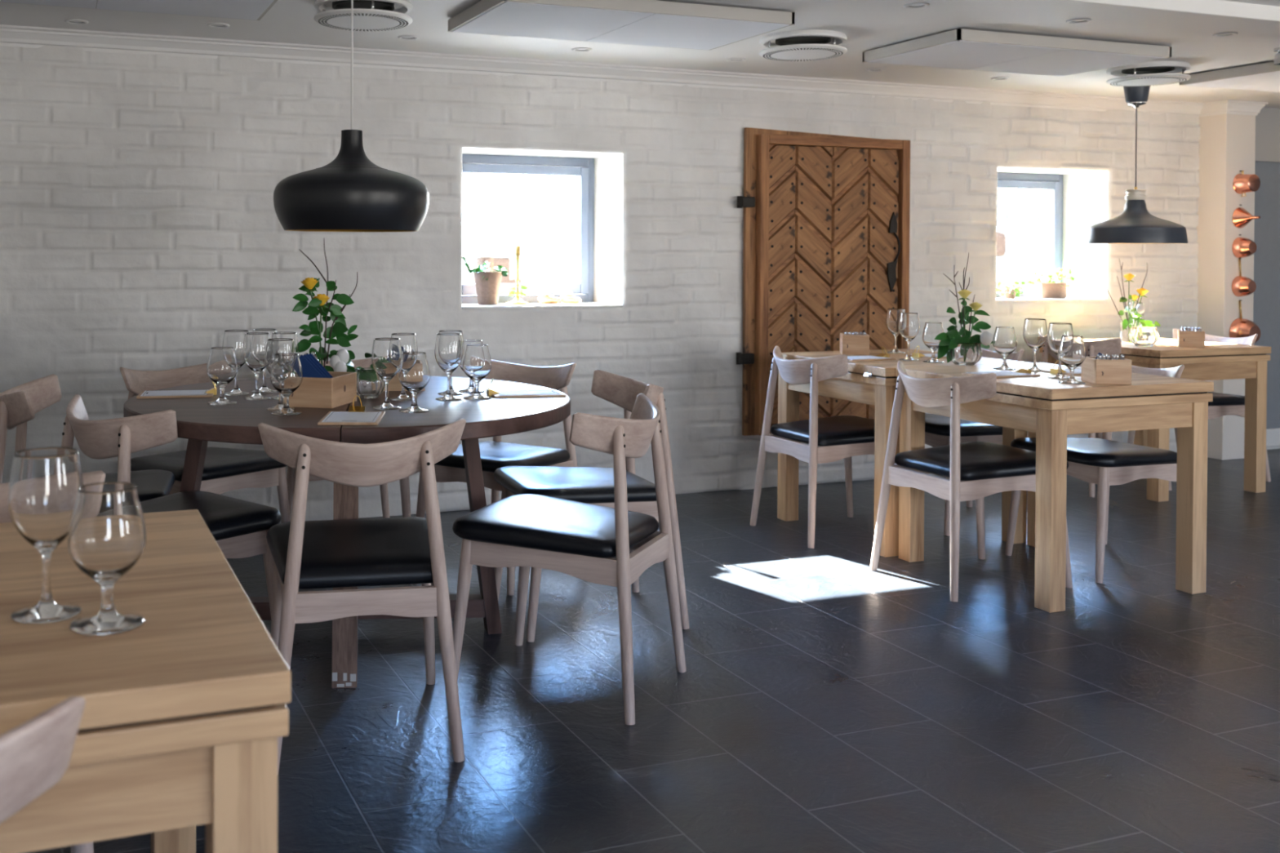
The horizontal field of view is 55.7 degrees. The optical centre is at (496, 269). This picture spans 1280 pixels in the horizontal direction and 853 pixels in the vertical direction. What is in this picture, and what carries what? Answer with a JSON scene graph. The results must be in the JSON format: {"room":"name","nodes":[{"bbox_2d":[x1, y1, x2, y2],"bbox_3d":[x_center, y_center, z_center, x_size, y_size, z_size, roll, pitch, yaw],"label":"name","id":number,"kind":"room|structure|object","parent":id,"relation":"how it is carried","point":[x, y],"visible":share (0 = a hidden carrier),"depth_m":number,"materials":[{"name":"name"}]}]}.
{"room":"restaurant dining room","nodes":[
{"label":"restaurant dining room","id":0,"kind":"room"},
{"bbox_2d":[0,45,1279,523],"bbox_3d":[1.233,0.068,6.279,10.500,2.100,0.460,0,1,-20],"label":"wall","id":1,"kind":"structure","parent":0,"point":[140,226],"depth_m":5.55,"materials":[{"name":"white brick"}]},
{"bbox_2d":[462,153,622,309],"bbox_3d":[0.158,-0.191,5.885,0.828,0.750,0.400,0,1,-20],"label":"window","id":2,"kind":"structure","parent":1,"relation":"in","point":[583,169],"depth_m":6.05,"materials":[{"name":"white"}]},
{"bbox_2d":[462,256,508,305],"bbox_3d":[-0.057,0.056,5.786,0.245,0.232,0.141,0,1,-20],"label":"potted plant","id":3,"kind":"object","parent":2,"relation":"on","point":[487,283],"visible":0.99,"depth_m":5.75,"materials":[{"name":"beige ceramic"}]},
{"bbox_2d":[505,245,529,304],"bbox_3d":[0.101,0.029,5.835,0.124,0.285,0.124,0,1,-20],"label":"candlestick","id":4,"kind":"object","parent":2,"relation":"on","point":[517,300],"visible":1,"depth_m":5.82,"materials":[{"name":"gold metal"}]},
{"bbox_2d":[537,292,559,303],"bbox_3d":[0.257,0.143,5.905,0.110,0.055,0.068,0,1,8],"label":"shoe","id":5,"kind":"object","parent":2,"relation":"on","point":[544,297],"visible":1,"depth_m":5.88,"materials":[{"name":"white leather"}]},
{"bbox_2d":[560,292,582,303],"bbox_3d":[0.364,0.143,5.902,0.110,0.055,0.068,1,1,22],"label":"shoe","id":6,"kind":"object","parent":2,"relation":"on","point":[566,297],"visible":1,"depth_m":5.88,"materials":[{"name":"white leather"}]},
{"bbox_2d":[0,24,1204,116],"bbox_3d":[0.302,-0.941,5.673,8.335,0.075,0.072,0,1,-20],"label":"trim","id":7,"kind":"structure","parent":1,"relation":"attached to","point":[15,36],"depth_m":5.63,"materials":[{"name":"white paint"}]},
{"bbox_2d":[736,127,910,435],"bbox_3d":[1.690,0.064,6.177,1.018,1.553,0.083,0,1,-20],"label":"door","id":8,"kind":"structure","parent":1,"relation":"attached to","point":[827,217],"depth_m":6.15,"materials":[{"name":"brown wood"}]},
{"bbox_2d":[995,172,1106,302],"bbox_3d":[3.087,-0.194,6.978,0.812,0.750,0.400,0,1,-20],"label":"window","id":9,"kind":"structure","parent":1,"relation":"in","point":[1053,184],"depth_m":7.20,"materials":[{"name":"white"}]},
{"bbox_2d":[996,278,1025,298],"bbox_3d":[2.927,0.110,6.884,0.233,0.118,0.124,0,1,-20],"label":"potted plant","id":10,"kind":"object","parent":9,"relation":"on","point":[1006,292],"visible":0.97,"depth_m":6.86,"materials":[{"name":"green plant"}]},
{"bbox_2d":[1023,258,1085,298],"bbox_3d":[3.242,0.053,6.986,0.408,0.228,0.147,0,1,-20],"label":"planter box","id":11,"kind":"object","parent":9,"relation":"on","point":[1049,289],"visible":1,"depth_m":6.93,"materials":[{"name":"ceramic"}]},
{"bbox_2d":[1028,282,1066,298],"bbox_3d":[3.199,0.124,6.960,0.185,0.090,0.098,0,1,-20],"label":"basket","id":12,"kind":"object","parent":11,"relation":"on","point":[1038,290],"depth_m":6.92,"materials":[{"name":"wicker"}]},
{"bbox_2d":[1253,161,1279,429],"bbox_3d":[5.035,0.169,7.495,1.325,1.655,0.018,0,1,-20],"label":"door","id":13,"kind":"structure","parent":1,"relation":"in","point":[1266,300],"depth_m":7.38,"materials":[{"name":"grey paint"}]},
{"bbox_2d":[1266,428,1279,447],"bbox_3d":[5.035,1.041,7.497,1.325,0.110,0.038,0,1,-20],"label":"baseboard","id":14,"kind":"structure","parent":1,"relation":"attached to","point":[1273,435],"depth_m":7.38,"materials":[{"name":"white paint"}]},
{"bbox_2d":[0,0,1279,108],"bbox_3d":[2.415,-0.963,3.108,10.500,0.050,7.160,0,1,-20],"label":"ceiling","id":15,"kind":"structure","parent":0,"point":[867,25],"depth_m":4.98,"materials":[{"name":"white paint"}]},
{"bbox_2d":[0,0,278,20],"bbox_3d":[-1.294,-0.935,3.902,1.145,0.054,0.660,0,1,-20],"label":"ceiling panel","id":16,"kind":"object","parent":15,"relation":"attached to","point":[251,10],"visible":1,"depth_m":4.14,"materials":[{"name":"grey"}]},
{"bbox_2d":[273,0,429,231],"bbox_3d":[-0.444,-0.536,3.670,0.473,0.838,0.473,0,1,-20],"label":"pendant lamp","id":17,"kind":"object","parent":15,"relation":"hanging from","point":[350,193],"visible":1,"depth_m":3.49,"materials":[{"name":"black metal"}]},
{"bbox_2d":[313,0,412,31],"bbox_3d":[-0.483,-0.927,4.338,0.356,0.073,0.356,0,1,-20],"label":"ceiling vent","id":18,"kind":"object","parent":15,"relation":"in","point":[368,15],"visible":0.97,"depth_m":4.30,"materials":[{"name":"white metal"}]},
{"bbox_2d":[448,0,795,50],"bbox_3d":[0.458,-0.936,4.529,1.152,0.054,0.610,0,1,-20],"label":"ceiling panel","id":19,"kind":"object","parent":15,"relation":"attached to","point":[652,23],"visible":1,"depth_m":4.41,"materials":[{"name":"grey"}]},
{"bbox_2d":[759,30,847,61],"bbox_3d":[1.276,-0.929,5.000,0.356,0.073,0.356,0,1,-43],"label":"ceiling vent","id":20,"kind":"object","parent":15,"relation":"in","point":[795,45],"visible":1,"depth_m":4.94,"materials":[{"name":"white paint"}]},
{"bbox_2d":[903,2,929,8],"bbox_3d":[1.521,-0.956,4.344,0.090,0.010,0.090,0,1,-20],"label":"recessed light","id":21,"kind":"object","parent":15,"relation":"in","point":[924,4],"visible":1,"depth_m":4.34,"materials":[{"name":"silver metal"}]},
{"bbox_2d":[862,28,1171,76],"bbox_3d":[2.259,-0.939,5.228,1.139,0.054,0.600,0,1,-20],"label":"ceiling panel","id":22,"kind":"object","parent":15,"relation":"attached to","point":[959,48],"visible":1,"depth_m":5.09,"materials":[{"name":"grey"}]},
{"bbox_2d":[1066,17,1091,23],"bbox_3d":[2.242,-0.957,4.618,0.090,0.010,0.090,0,1,-20],"label":"recessed light","id":23,"kind":"object","parent":15,"relation":"in","point":[1086,20],"visible":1,"depth_m":4.61,"materials":[{"name":"silver metal"}]},
{"bbox_2d":[917,0,1279,35],"bbox_3d":[2.028,-0.926,4.144,10.500,0.055,0.190,0,1,-20],"label":"ceiling panel","id":24,"kind":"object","parent":15,"relation":"attached to","point":[1211,14],"depth_m":4.21,"materials":[{"name":"white paint"}]},
{"bbox_2d":[1084,85,1187,244],"bbox_3d":[3.243,-0.551,6.081,0.464,0.842,0.464,0,1,-20],"label":"pendant lamp","id":25,"kind":"object","parent":15,"relation":"hanging from","point":[1135,224],"visible":0.99,"depth_m":5.98,"materials":[{"name":"black metal"}]},
{"bbox_2d":[1106,61,1191,86],"bbox_3d":[3.119,-0.932,5.741,0.356,0.073,0.356,0,1,18],"label":"ceiling vent","id":26,"kind":"object","parent":15,"relation":"in","point":[1150,73],"visible":1,"depth_m":5.69,"materials":[{"name":"white paint"}]},
{"bbox_2d":[1179,62,1279,92],"bbox_3d":[4.056,-0.940,5.904,1.150,0.054,0.610,0,1,-20],"label":"ceiling panel","id":27,"kind":"object","parent":15,"relation":"attached to","point":[1265,77],"visible":0.83,"depth_m":5.82,"materials":[{"name":"grey"}]},
{"bbox_2d":[25,448,1279,852],"bbox_3d":[2.473,1.190,2.957,10.500,0.050,6.780,0,1,-20],"label":"floor","id":28,"kind":"structure","parent":0,"point":[824,701],"depth_m":3.16,"materials":[{"name":"tile"}]},
{"bbox_2d":[0,696,85,823],"bbox_3d":[-0.654,0.783,1.160,0.504,0.790,0.548,0,1,-14],"label":"dining chair","id":29,"kind":"object","parent":28,"relation":"on","point":[35,754],"visible":1,"depth_m":1.07,"materials":[{"name":"brown wood"}]},
{"bbox_2d":[0,470,105,852],"bbox_3d":[-0.922,0.771,2.030,0.504,0.790,0.547,0,1,-20],"label":"dining chair","id":30,"kind":"object","parent":28,"relation":"on","point":[89,477],"visible":0.06,"depth_m":2.22,"materials":[{"name":"brown wood"}]},
{"bbox_2d":[0,373,174,502],"bbox_3d":[-1.310,0.747,3.775,0.548,0.790,0.504,0,1,-10],"label":"dining chair","id":31,"kind":"object","parent":28,"relation":"on","point":[19,405],"visible":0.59,"depth_m":3.81,"materials":[{"name":"brown wood"}]},
{"bbox_2d":[0,509,290,852],"bbox_3d":[-1.024,0.796,1.432,1.400,0.750,0.854,0,1,-20],"label":"dining table","id":32,"kind":"object","parent":28,"relation":"on","point":[185,713],"visible":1,"depth_m":1.27,"materials":[{"name":"brown wood"}]},
{"bbox_2d":[7,446,83,623],"bbox_3d":[-0.550,0.323,1.464,0.087,0.199,0.087,0,1,-34],"label":"wine glass","id":33,"kind":"object","parent":32,"relation":"on","point":[44,482],"visible":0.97,"depth_m":1.44,"materials":[{"name":"clear glass"}]},
{"bbox_2d":[67,481,146,635],"bbox_3d":[-0.463,0.341,1.425,0.089,0.164,0.089,0,1,-20],"label":"stemmed glass","id":34,"kind":"object","parent":32,"relation":"on","point":[107,536],"visible":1,"depth_m":1.40,"materials":[{"name":"clear glass"}]},
{"bbox_2d":[61,394,281,619],"bbox_3d":[-0.937,0.754,3.357,0.504,0.790,0.548,1,1,43],"label":"dining chair","id":35,"kind":"object","parent":28,"relation":"on","point":[240,528],"visible":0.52,"depth_m":3.28,"materials":[{"name":"brown wood"}]},
{"bbox_2d":[120,363,290,523],"bbox_3d":[-1.076,0.741,4.350,0.548,0.790,0.504,1,1,41],"label":"dining chair","id":36,"kind":"object","parent":28,"relation":"on","point":[225,469],"visible":0.52,"depth_m":4.29,"materials":[{"name":"brown wood"}]},
{"bbox_2d":[123,376,570,688],"bbox_3d":[-0.449,0.769,3.708,1.348,0.750,1.344,0,1,-4],"label":"round table","id":37,"kind":"object","parent":28,"relation":"on","point":[199,422],"visible":0.61,"depth_m":3.37,"materials":[{"name":"brown wood"}]},
{"bbox_2d":[136,380,217,398],"bbox_3d":[-0.991,0.366,3.728,0.234,0.051,0.155,0,1,-10],"label":"clipboard","id":38,"kind":"object","parent":37,"relation":"on","point":[202,393],"visible":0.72,"depth_m":3.70,"materials":[{"name":"white paper"}]},
{"bbox_2d":[206,346,237,404],"bbox_3d":[-0.807,0.313,3.522,0.089,0.164,0.089,0,1,-20],"label":"stemmed glass","id":39,"kind":"object","parent":37,"relation":"on","point":[222,365],"visible":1,"depth_m":3.49,"materials":[{"name":"white"}]},
{"bbox_2d":[222,329,249,395],"bbox_3d":[-0.816,0.292,3.756,0.087,0.199,0.087,0,1,-34],"label":"wine glass","id":40,"kind":"object","parent":37,"relation":"on","point":[232,338],"visible":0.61,"depth_m":3.72,"materials":[{"name":"white"}]},
{"bbox_2d":[242,332,271,399],"bbox_3d":[-0.728,0.294,3.639,0.087,0.199,0.087,0,1,-16],"label":"wine glass","id":41,"kind":"object","parent":37,"relation":"on","point":[254,348],"visible":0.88,"depth_m":3.61,"materials":[{"name":"white"}]},
{"bbox_2d":[251,328,277,393],"bbox_3d":[-0.740,0.292,3.816,0.087,0.199,0.087,0,1,-16],"label":"wine glass","id":42,"kind":"object","parent":37,"relation":"on","point":[264,389],"visible":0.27,"depth_m":3.81,"materials":[{"name":"white"}]},
{"bbox_2d":[265,337,296,411],"bbox_3d":[-0.611,0.298,3.389,0.087,0.199,0.087,0,1,-7],"label":"wine glass","id":43,"kind":"object","parent":37,"relation":"on","point":[280,345],"visible":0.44,"depth_m":3.36,"materials":[{"name":"white"}]},
{"bbox_2d":[271,332,298,399],"bbox_3d":[-0.649,0.294,3.663,0.087,0.199,0.087,0,1,-34],"label":"wine glass","id":44,"kind":"object","parent":37,"relation":"on","point":[274,335],"visible":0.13,"depth_m":3.64,"materials":[{"name":"white"}]},
{"bbox_2d":[270,353,302,415],"bbox_3d":[-0.580,0.316,3.306,0.089,0.164,0.089,0,1,-20],"label":"stemmed glass","id":45,"kind":"object","parent":37,"relation":"on","point":[286,374],"visible":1,"depth_m":3.28,"materials":[{"name":"white"}]},
{"bbox_2d":[283,371,356,408],"bbox_3d":[-0.517,0.353,3.523,0.151,0.086,0.193,0,1,15],"label":"box","id":46,"kind":"object","parent":37,"relation":"on","point":[339,390],"visible":0.7,"depth_m":3.44,"materials":[{"name":"brown wood"}]},
{"bbox_2d":[299,355,323,377],"bbox_3d":[-0.536,0.305,3.454,0.118,0.116,0.006,0,1,15],"label":"napkin","id":47,"kind":"object","parent":46,"relation":"in","point":[308,370],"visible":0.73,"depth_m":3.45,"materials":[{"name":"blue"}]},
{"bbox_2d":[317,395,385,425],"bbox_3d":[-0.385,0.375,3.205,0.155,0.051,0.234,0,1,0],"label":"clipboard","id":48,"kind":"object","parent":37,"relation":"on","point":[356,415],"visible":1,"depth_m":3.18,"materials":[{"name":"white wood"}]},
{"bbox_2d":[354,367,385,398],"bbox_3d":[-0.394,0.350,3.679,0.104,0.088,0.104,0,1,-20],"label":"glass jar","id":49,"kind":"object","parent":37,"relation":"on","point":[370,384],"visible":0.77,"depth_m":3.64,"materials":[{"name":"white"}]},
{"bbox_2d":[371,337,402,409],"bbox_3d":[-0.315,0.298,3.426,0.087,0.199,0.087,0,1,-7],"label":"wine glass","id":50,"kind":"object","parent":37,"relation":"on","point":[386,355],"visible":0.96,"depth_m":3.40,"materials":[{"name":"white"}]},
{"bbox_2d":[390,333,417,400],"bbox_3d":[-0.283,0.296,3.635,0.087,0.199,0.087,0,1,-7],"label":"wine glass","id":51,"kind":"object","parent":37,"relation":"on","point":[408,341],"visible":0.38,"depth_m":3.60,"materials":[{"name":"white"}]},
{"bbox_2d":[383,372,425,391],"bbox_3d":[-0.319,0.348,3.930,0.161,0.088,0.152,0,1,-6],"label":"box","id":52,"kind":"object","parent":37,"relation":"on","point":[394,384],"visible":0.15,"depth_m":3.86,"materials":[{"name":"brown wood"}]},
{"bbox_2d":[398,351,430,413],"bbox_3d":[-0.232,0.317,3.362,0.089,0.164,0.089,0,1,-20],"label":"stemmed glass","id":53,"kind":"object","parent":37,"relation":"on","point":[414,373],"visible":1,"depth_m":3.33,"materials":[{"name":"white"}]},
{"bbox_2d":[434,333,463,400],"bbox_3d":[-0.146,0.296,3.638,0.087,0.199,0.087,0,1,-25],"label":"wine glass","id":54,"kind":"object","parent":37,"relation":"on","point":[448,350],"visible":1,"depth_m":3.61,"materials":[{"name":"white"}]},
{"bbox_2d":[437,329,464,395],"bbox_3d":[-0.146,0.294,3.782,0.087,0.199,0.087,0,1,-25],"label":"wine glass","id":55,"kind":"object","parent":37,"relation":"on","point":[453,392],"visible":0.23,"depth_m":3.77,"materials":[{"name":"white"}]},
{"bbox_2d":[458,339,484,392],"bbox_3d":[-0.081,0.311,3.849,0.089,0.164,0.089,0,1,-20],"label":"stemmed glass","id":56,"kind":"object","parent":37,"relation":"on","point":[471,388],"visible":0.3,"depth_m":3.83,"materials":[{"name":"white"}]},
{"bbox_2d":[462,343,491,399],"bbox_3d":[-0.061,0.314,3.670,0.089,0.164,0.089,0,1,-20],"label":"stemmed glass","id":57,"kind":"object","parent":37,"relation":"on","point":[477,362],"visible":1,"depth_m":3.64,"materials":[{"name":"white"}]},
{"bbox_2d":[486,378,566,398],"bbox_3d":[0.086,0.369,3.775,0.234,0.051,0.155,0,1,-10],"label":"clipboard","id":58,"kind":"object","parent":37,"relation":"on","point":[518,393],"visible":1,"depth_m":3.73,"materials":[{"name":"white paper"}]},
{"bbox_3d":[-0.536,0.367,3.712,0.096,0.052,0.096,0,1,-20],"label":"flower bowl","id":59,"kind":"object","parent":37,"relation":"on","visible":0},
{"bbox_2d":[292,243,373,372],"bbox_3d":[-0.485,0.142,3.707,0.360,0.477,0.140,0,1,-23],"label":"arrangement","id":60,"kind":"object","parent":59,"relation":"in","point":[340,360],"visible":0.77,"depth_m":3.69,"materials":[{"name":"green plant"}]},
{"bbox_2d":[286,358,411,518],"bbox_3d":[-0.595,0.738,4.678,0.504,0.790,0.548,0,1,-14],"label":"dining chair","id":61,"kind":"object","parent":28,"relation":"on","point":[291,477],"visible":0.05,"depth_m":4.85,"materials":[{"name":"brown wood"}]},
{"bbox_2d":[257,418,466,774],"bbox_3d":[-0.347,0.760,3.035,0.504,0.790,0.548,0,1,-10],"label":"dining chair","id":62,"kind":"object","parent":28,"relation":"on","point":[408,550],"visible":0.98,"depth_m":2.83,"materials":[{"name":"beige wood"}]},
{"bbox_2d":[416,360,577,595],"bbox_3d":[0.017,0.743,4.522,0.504,0.790,0.547,1,1,35],"label":"dining chair","id":63,"kind":"object","parent":28,"relation":"on","point":[495,454],"visible":0.56,"depth_m":4.48,"materials":[{"name":"brown wood"}]},
{"bbox_2d":[452,392,686,724],"bbox_3d":[0.201,0.758,3.349,0.547,0.790,0.504,1,1,26],"label":"dining chair","id":64,"kind":"object","parent":28,"relation":"on","point":[581,540],"visible":0.99,"depth_m":3.21,"materials":[{"name":"brown wood"}]},
{"bbox_2d":[493,368,688,642],"bbox_3d":[0.295,0.751,3.961,0.547,0.790,0.504,0,1,-15],"label":"dining chair","id":65,"kind":"object","parent":28,"relation":"on","point":[588,485],"visible":0.69,"depth_m":3.84,"materials":[{"name":"brown wood"}]},
{"bbox_2d":[750,345,875,548],"bbox_3d":[1.450,0.740,5.170,0.547,0.790,0.504,0,1,-20],"label":"dining chair","id":66,"kind":"object","parent":28,"relation":"on","point":[837,437],"visible":0.8,"depth_m":5.01,"materials":[{"name":"brown wood"}]},
{"bbox_2d":[777,348,1031,557],"bbox_3d":[1.729,0.758,5.198,0.757,0.750,0.770,0,1,-20],"label":"dining table","id":67,"kind":"object","parent":28,"relation":"on","point":[873,383],"visible":0.44,"depth_m":4.97,"materials":[{"name":"brown wood"}]},
{"bbox_2d":[840,333,869,355],"bbox_3d":[1.606,0.336,5.379,0.116,0.088,0.133,0,1,11],"label":"box","id":68,"kind":"object","parent":67,"relation":"on","point":[850,344],"visible":0.91,"depth_m":5.32,"materials":[{"name":"brown wood"}]},
{"bbox_2d":[847,346,896,361],"bbox_3d":[1.562,0.358,5.109,0.234,0.051,0.155,0,1,-20],"label":"napkin","id":69,"kind":"object","parent":67,"relation":"on","point":[883,356],"visible":0.92,"depth_m":5.08,"materials":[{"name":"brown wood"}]},
{"bbox_2d":[885,308,905,353],"bbox_3d":[1.812,0.281,5.441,0.087,0.199,0.087,0,1,-16],"label":"wine glass","id":70,"kind":"object","parent":67,"relation":"on","point":[892,314],"visible":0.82,"depth_m":5.42,"materials":[{"name":"white"}]},
{"bbox_2d":[897,312,919,360],"bbox_3d":[1.740,0.285,5.062,0.087,0.199,0.087,0,1,-16],"label":"wine glass","id":71,"kind":"object","parent":67,"relation":"on","point":[908,324],"visible":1,"depth_m":5.03,"materials":[{"name":"white"}]},
{"bbox_2d":[905,345,946,359],"bbox_3d":[1.925,0.358,5.239,0.234,0.051,0.155,0,1,-20],"label":"napkin","id":72,"kind":"object","parent":67,"relation":"on","point":[914,354],"visible":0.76,"depth_m":5.19,"materials":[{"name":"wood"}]},
{"bbox_2d":[922,322,944,363],"bbox_3d":[1.811,0.304,4.971,0.089,0.164,0.089,0,1,-20],"label":"stemmed glass","id":73,"kind":"object","parent":67,"relation":"on","point":[931,330],"visible":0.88,"depth_m":4.94,"materials":[{"name":"white"}]},
{"bbox_2d":[947,342,982,365],"bbox_3d":[1.896,0.342,4.859,0.138,0.092,0.138,0,1,-20],"label":"crystal bowl","id":74,"kind":"object","parent":67,"relation":"on","point":[966,353],"visible":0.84,"depth_m":4.81,"materials":[{"name":"clear glass"}]},
{"bbox_2d":[934,253,992,363],"bbox_3d":[1.884,0.157,4.844,0.268,0.447,0.145,0,1,-1],"label":"arrangement","id":75,"kind":"object","parent":74,"relation":"in","point":[948,340],"visible":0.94,"depth_m":4.85,"materials":[{"name":"green plant"}]},
{"bbox_2d":[870,360,1072,601],"bbox_3d":[1.748,0.750,4.423,0.547,0.790,0.504,0,1,-20],"label":"dining chair","id":76,"kind":"object","parent":28,"relation":"on","point":[975,470],"visible":0.9,"depth_m":4.28,"materials":[{"name":"brown wood"}]},
{"bbox_2d":[924,349,1027,535],"bbox_3d":[2.080,0.739,5.395,0.547,0.790,0.504,0,1,-21],"label":"dining chair","id":77,"kind":"object","parent":28,"relation":"on","point":[937,428],"visible":0.27,"depth_m":5.19,"materials":[{"name":"brown wood"}]},
{"bbox_2d":[895,362,1213,613],"bbox_3d":[2.051,0.769,4.482,0.740,0.750,0.788,0,1,-20],"label":"dining table","id":78,"kind":"object","parent":28,"relation":"on","point":[1050,411],"visible":0.84,"depth_m":4.19,"materials":[{"name":"brown wood"}]},
{"bbox_2d":[961,360,1040,377],"bbox_3d":[1.871,0.368,4.440,0.234,0.051,0.155,0,1,-20],"label":"napkin","id":79,"kind":"object","parent":78,"relation":"on","point":[1021,372],"visible":0.92,"depth_m":4.43,"materials":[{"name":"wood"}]},
{"bbox_2d":[992,326,1017,370],"bbox_3d":[1.980,0.308,4.671,0.089,0.164,0.089,0,1,-20],"label":"stemmed glass","id":80,"kind":"object","parent":78,"relation":"on","point":[1004,340],"visible":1,"depth_m":4.64,"materials":[{"name":"white"}]},
{"bbox_2d":[1022,318,1047,371],"bbox_3d":[2.075,0.292,4.622,0.087,0.199,0.087,0,1,-25],"label":"wine glass","id":81,"kind":"object","parent":78,"relation":"on","point":[1034,330],"visible":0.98,"depth_m":4.59,"materials":[{"name":"white"}]},
{"bbox_2d":[1047,322,1073,379],"bbox_3d":[2.038,0.295,4.335,0.087,0.199,0.087,0,1,-7],"label":"wine glass","id":82,"kind":"object","parent":78,"relation":"on","point":[1055,330],"visible":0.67,"depth_m":4.31,"materials":[{"name":"white"}]},
{"bbox_2d":[1040,360,1081,375],"bbox_3d":[2.206,0.368,4.543,0.234,0.051,0.155,0,1,-20],"label":"napkin","id":83,"kind":"object","parent":78,"relation":"on","point":[1055,371],"visible":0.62,"depth_m":4.51,"materials":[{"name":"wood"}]},
{"bbox_2d":[1057,335,1086,384],"bbox_3d":[2.003,0.315,4.173,0.089,0.164,0.089,0,1,-20],"label":"stemmed glass","id":84,"kind":"object","parent":78,"relation":"on","point":[1072,353],"visible":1,"depth_m":4.14,"materials":[{"name":"white"}]},
{"bbox_2d":[1081,356,1131,384],"bbox_3d":[2.136,0.355,4.201,0.119,0.085,0.133,0,1,5],"label":"box","id":85,"kind":"object","parent":78,"relation":"on","point":[1098,371],"visible":0.82,"depth_m":4.14,"materials":[{"name":"brown wood"}]},
{"bbox_2d":[1004,364,1184,583],"bbox_3d":[2.357,0.749,4.667,0.548,0.790,0.504,0,1,-22],"label":"dining chair","id":86,"kind":"object","parent":28,"relation":"on","point":[1104,462],"visible":0.52,"depth_m":4.48,"materials":[{"name":"black leather"}]},
{"bbox_2d":[1040,337,1171,497],"bbox_3d":[3.118,0.732,6.223,0.547,0.790,0.504,0,1,-20],"label":"dining chair","id":87,"kind":"object","parent":28,"relation":"on","point":[1111,347],"visible":0.23,"depth_m":5.99,"materials":[{"name":"brown wood"}]},
{"bbox_2d":[1039,337,1271,502],"bbox_3d":[3.427,0.757,6.285,0.755,0.738,0.760,0,1,-20],"label":"dining table","id":88,"kind":"object","parent":28,"relation":"on","point":[1215,361],"visible":0.56,"depth_m":6.00,"materials":[{"name":"brown wood"}]},
{"bbox_2d":[1120,310,1138,343],"bbox_3d":[3.314,0.302,6.279,0.088,0.170,0.088,0,1,-20],"label":"glass jar","id":89,"kind":"object","parent":88,"relation":"on","point":[1124,334],"visible":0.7,"depth_m":6.25,"materials":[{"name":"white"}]},
{"bbox_2d":[1103,259,1160,329],"bbox_3d":[3.322,0.162,6.264,0.356,0.433,0.113,0,1,-30],"label":"arrangement","id":90,"kind":"object","parent":89,"relation":"in","point":[1140,308],"visible":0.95,"depth_m":6.27,"materials":[{"name":"green"}]},
{"bbox_2d":[1128,326,1159,346],"bbox_3d":[3.267,0.342,6.049,0.136,0.095,0.136,0,1,-20],"label":"glass bowl","id":91,"kind":"object","parent":88,"relation":"on","point":[1140,336],"visible":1,"depth_m":6.01,"materials":[{"name":"white"}]},
{"bbox_2d":[1177,329,1204,347],"bbox_3d":[3.505,0.351,6.051,0.113,0.080,0.112,1,1,25],"label":"box","id":92,"kind":"object","parent":88,"relation":"on","point":[1184,338],"visible":0.97,"depth_m":6.01,"materials":[{"name":"brown wood"}]},
{"bbox_2d":[1127,328,1271,481],"bbox_3d":[3.776,0.732,6.469,0.547,0.790,0.504,0,1,-20],"label":"dining chair","id":93,"kind":"object","parent":28,"relation":"on","point":[1222,404],"visible":0.23,"depth_m":6.31,"materials":[{"name":"brown wood"}]},
{"bbox_2d":[1195,114,1255,460],"bbox_3d":[4.331,0.068,7.144,0.240,2.100,0.205,0,1,-20],"label":"pillar","id":94,"kind":"structure","parent":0,"point":[1227,142],"depth_m":7.06,"materials":[{"name":"white paint"}]},
{"bbox_2d":[1199,99,1267,116],"bbox_3d":[4.345,-0.944,7.101,0.326,0.075,0.228,0,1,-20],"label":"trim","id":95,"kind":"structure","parent":94,"relation":"attached to","point":[1222,107],"depth_m":7.02,"materials":[{"name":"white paint"}]},
{"bbox_2d":[1231,257,1256,297],"bbox_3d":[4.377,0.051,7.005,0.124,0.227,0.087,0,1,-20],"label":"copper saucepan","id":96,"kind":"object","parent":94,"relation":"hanging from","point":[1242,286],"visible":1,"depth_m":6.98,"materials":[{"name":"brown metal"}]},
{"bbox_2d":[1231,234,1257,257],"bbox_3d":[4.378,-0.133,7.003,0.124,0.140,0.087,0,1,-20],"label":"copper bowl","id":97,"kind":"object","parent":94,"relation":"attached to","point":[1242,247],"visible":1,"depth_m":6.98,"materials":[{"name":"brown metal"}]},
{"bbox_2d":[1229,299,1260,342],"bbox_3d":[4.388,0.322,7.006,0.175,0.280,0.100,0,1,-20],"label":"copper saucepan","id":98,"kind":"object","parent":94,"relation":"hanging from","point":[1240,327],"visible":0.67,"depth_m":6.98,"materials":[{"name":"brown metal"}]},
{"bbox_2d":[1232,170,1260,196],"bbox_3d":[4.380,-0.501,6.995,0.120,0.156,0.094,0,1,-20],"label":"copper pot","id":99,"kind":"object","parent":94,"relation":"attached to","point":[1242,184],"visible":1,"depth_m":6.96,"materials":[{"name":"brown metal"}]},
{"bbox_2d":[1232,204,1260,228],"bbox_3d":[4.385,-0.308,6.983,0.124,0.140,0.125,0,1,-20],"label":"funnel","id":100,"kind":"object","parent":94,"relation":"hanging from","point":[1242,217],"visible":1,"depth_m":7.00,"materials":[{"name":"brown metal"}]},
{"label":"outside","id":101,"kind":"structure","parent":0,"visible":0},
{"bbox_3d":[0.892,0.670,11.913,22.000,0.150,10.320,0,1,-20],"label":"ground","id":102,"kind":"structure","parent":101,"visible":0},
{"bbox_2d":[462,223,1045,295],"bbox_3d":[2.377,0.146,10.282,20.015,0.999,0.398,0,1,-20],"label":"stone wall","id":103,"kind":"structure","parent":102,"relation":"on","point":[477,239],"depth_m":9.40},
{"bbox_2d":[462,173,1045,227],"bbox_3d":[2.544,-0.669,10.321,20.015,0.600,0.076,0,1,-20],"label":"fence","id":104,"kind":"object","parent":103,"relation":"on","point":[465,211],"visible":0.07,"depth_m":9.51,"materials":[{"name":"grey metal"}]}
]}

